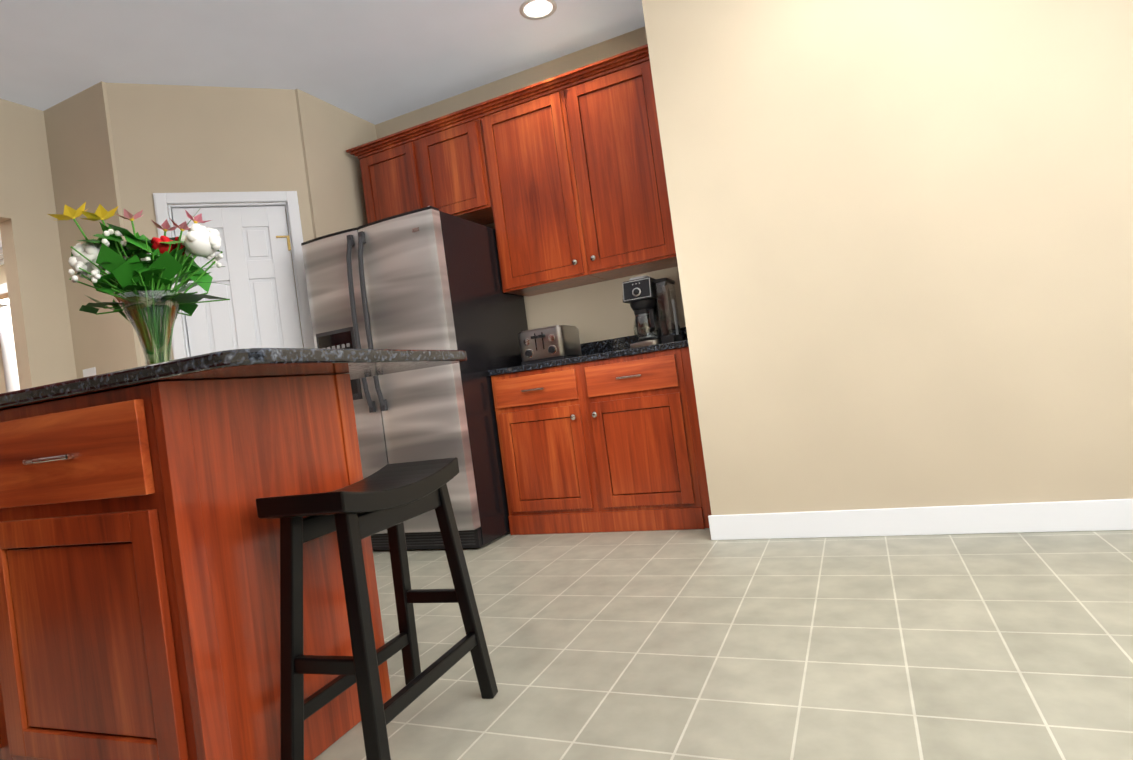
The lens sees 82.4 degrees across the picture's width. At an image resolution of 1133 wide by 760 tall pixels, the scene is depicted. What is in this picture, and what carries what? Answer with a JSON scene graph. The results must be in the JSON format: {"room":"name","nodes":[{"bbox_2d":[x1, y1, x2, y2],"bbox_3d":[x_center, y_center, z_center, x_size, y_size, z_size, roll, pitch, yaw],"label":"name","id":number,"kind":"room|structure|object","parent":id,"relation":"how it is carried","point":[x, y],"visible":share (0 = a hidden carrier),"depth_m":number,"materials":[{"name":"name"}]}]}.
{"room":"kitchen","nodes":[
{"label":"kitchen","id":0,"kind":"room"},
{"bbox_2d":[0,264,8,393],"bbox_3d":[-4.523,-0.052,6.330,4.830,2.970,0.120,-8,-1,24],"label":"wall","id":1,"kind":"structure","parent":0,"point":[2,297],"depth_m":6.91,"materials":[{"name":"paint"}]},
{"bbox_2d":[0,247,7,294],"bbox_3d":[-4.524,-0.053,6.216,4.740,2.970,0.090,-8,-1,24],"label":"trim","id":2,"kind":"structure","parent":1,"relation":"attached to","point":[3,288],"depth_m":6.68,"materials":[{"name":"white wood"}]},
{"bbox_2d":[0,99,76,389],"bbox_3d":[-2.941,-0.340,3.859,0.120,3.070,11.000,-8,-1,24],"label":"wall","id":3,"kind":"structure","parent":0,"point":[37,296],"depth_m":3.66,"materials":[{"name":"paint"}]},
{"bbox_2d":[43,81,376,378],"bbox_3d":[-2.027,-0.312,4.172,1.270,2.780,1.410,-8,-1,24],"label":"wall","id":4,"kind":"structure","parent":0,"point":[131,148],"depth_m":3.75,"materials":[{"name":"paint"}]},
{"bbox_2d":[83,367,95,376],"bbox_3d":[-2.745,-0.009,3.727,0.116,0.116,0.009,-8,-1,24],"label":"switch plate","id":5,"kind":"object","parent":4,"relation":"attached to","point":[89,372],"visible":0.29,"depth_m":3.72,"materials":[{"name":"white plastic"}]},
{"bbox_2d":[153,191,314,359],"bbox_3d":[-1.847,-0.024,3.800,0.751,2.152,0.126,-7,-1,-21],"label":"door frame","id":6,"kind":"structure","parent":4,"relation":"attached to","point":[288,200],"depth_m":3.79,"materials":[{"name":"white wood"}]},
{"bbox_2d":[172,206,302,355],"bbox_3d":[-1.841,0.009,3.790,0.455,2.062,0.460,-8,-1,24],"label":"pantry door","id":7,"kind":"structure","parent":4,"relation":"in","point":[259,308],"depth_m":3.81,"materials":[{"name":"white wood"}]},
{"bbox_2d":[0,0,644,124],"bbox_3d":[-0.627,-1.978,1.709,6.470,0.100,4.860,-8,-1,24],"label":"ceiling","id":8,"kind":"structure","parent":0,"point":[374,62],"depth_m":3.50,"materials":[{"name":"paint"}]},
{"bbox_2d":[519,0,556,19],"bbox_3d":[-0.151,-1.971,3.436,0.199,0.005,0.199,-7,-1,-21],"label":"recessed light","id":9,"kind":"object","parent":8,"relation":"in","point":[535,9],"visible":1,"depth_m":3.42,"materials":[{"name":"white"}]},
{"bbox_2d":[285,27,685,347],"bbox_3d":[0.580,-0.664,3.833,6.350,2.780,0.120,-8,-1,24],"label":"wall","id":10,"kind":"structure","parent":0,"point":[598,311],"depth_m":3.99,"materials":[{"name":"paint"}]},
{"bbox_2d":[354,108,489,224],"bbox_3d":[-0.843,-1.265,4.179,0.925,0.576,0.346,-8,-1,24],"label":"upper cabinet","id":11,"kind":"object","parent":10,"relation":"attached to","point":[439,164],"depth_m":3.99,"materials":[{"name":"brown wood"}]},
{"bbox_2d":[478,44,677,296],"bbox_3d":[0.142,-1.140,3.747,1.166,1.094,0.346,-8,-1,24],"label":"upper cabinet","id":12,"kind":"object","parent":10,"relation":"attached to","point":[559,182],"depth_m":3.61,"materials":[{"name":"brown wood"}]},
{"bbox_2d":[314,528,1132,759],"bbox_3d":[-0.222,0.847,1.667,6.410,0.050,4.860,-8,-1,24],"label":"floor","id":13,"kind":"structure","parent":0,"point":[693,644],"depth_m":1.72,"materials":[{"name":"beige tile"}]},
{"bbox_2d":[0,373,391,759],"bbox_3d":[-1.197,0.507,1.681,1.216,0.880,0.596,-8,-1,20],"label":"base cabinet","id":14,"kind":"object","parent":13,"relation":"on","point":[139,579],"visible":0.92,"depth_m":1.34,"materials":[{"name":"brown wood"}]},
{"bbox_2d":[0,348,466,409],"bbox_3d":[-1.105,0.035,1.795,1.470,0.031,0.860,-8,-1,21],"label":"countertop","id":15,"kind":"structure","parent":14,"relation":"on","point":[274,362],"depth_m":1.31,"materials":[{"name":"stone"}]},
{"bbox_2d":[48,202,229,364],"bbox_3d":[-1.152,-0.234,1.784,0.315,0.512,0.334,-8,-1,24],"label":"flower vase","id":16,"kind":"object","parent":15,"relation":"on","point":[136,273],"visible":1,"depth_m":1.77,"materials":[{"name":"clear glass"}]},
{"bbox_2d":[256,457,497,759],"bbox_3d":[-0.422,0.533,1.510,0.263,0.626,0.483,-8,-1,20],"label":"stool","id":17,"kind":"object","parent":13,"relation":"on","point":[391,498],"visible":1,"depth_m":1.36,"materials":[{"name":"black paint"}]},
{"bbox_2d":[301,206,527,549],"bbox_3d":[-0.808,0.025,3.829,0.894,1.756,0.975,-8,-1,24],"label":"refrigerator","id":18,"kind":"object","parent":13,"relation":"on","point":[427,278],"visible":0.65,"depth_m":3.42,"materials":[{"name":"silver metal"}]},
{"bbox_2d":[491,347,711,534],"bbox_3d":[0.276,0.331,3.588,1.161,0.882,0.658,-8,-1,24],"label":"base cabinet","id":19,"kind":"object","parent":13,"relation":"on","point":[610,445],"visible":0.98,"depth_m":3.31,"materials":[{"name":"brown wood"}]},
{"bbox_2d":[487,327,688,375],"bbox_3d":[0.213,-0.175,3.604,1.161,0.136,0.635,-8,-1,24],"label":"countertop","id":20,"kind":"structure","parent":19,"relation":"on","point":[606,349],"depth_m":3.44,"materials":[{"name":"stone"}]},
{"bbox_2d":[518,325,581,364],"bbox_3d":[-0.094,-0.194,3.628,0.270,0.191,0.292,-8,-1,24],"label":"toaster","id":21,"kind":"object","parent":20,"relation":"on","point":[549,343],"visible":1,"depth_m":3.52,"materials":[{"name":"silver metal"}]},
{"bbox_2d":[622,275,661,347],"bbox_3d":[0.419,-0.357,3.441,0.162,0.374,0.233,-8,-1,24],"label":"coffee maker","id":22,"kind":"object","parent":20,"relation":"on","point":[639,295],"visible":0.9,"depth_m":3.37,"materials":[{"name":"black plastic"}]},
{"bbox_2d":[653,278,682,343],"bbox_3d":[0.536,-0.355,3.405,0.074,0.340,0.185,-8,-1,24],"label":"water tank","id":23,"kind":"object","parent":22,"relation":"attached to","point":[674,335],"visible":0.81,"depth_m":3.38,"materials":[{"name":"black plastic"}]},
{"bbox_2d":[642,0,1132,514],"bbox_3d":[1.954,-0.860,2.702,2.892,2.780,0.810,-8,-1,24],"label":"wall","id":24,"kind":"structure","parent":0,"point":[904,240],"depth_m":2.56,"materials":[{"name":"paint"}]},
{"bbox_2d":[708,498,1132,539],"bbox_3d":[0.034,0.740,2.341,6.230,0.110,1.809,-8,-1,24],"label":"baseboard","id":25,"kind":"structure","parent":24,"relation":"attached to","point":[1091,515],"depth_m":2.54,"materials":[{"name":"white wood"}]},
{"bbox_3d":[-6.717,1.758,5.642,8.810,0.050,11.000,-8,-1,24],"label":"floor","id":26,"kind":"structure","parent":0,"visible":0},
{"bbox_2d":[0,298,19,391],"bbox_3d":[-7.075,0.314,8.622,0.630,2.970,0.620,-8,-1,24],"label":"columns","id":27,"kind":"structure","parent":26,"relation":"on","point":[9,359],"depth_m":8.47,"materials":[{"name":"white"}]}
]}

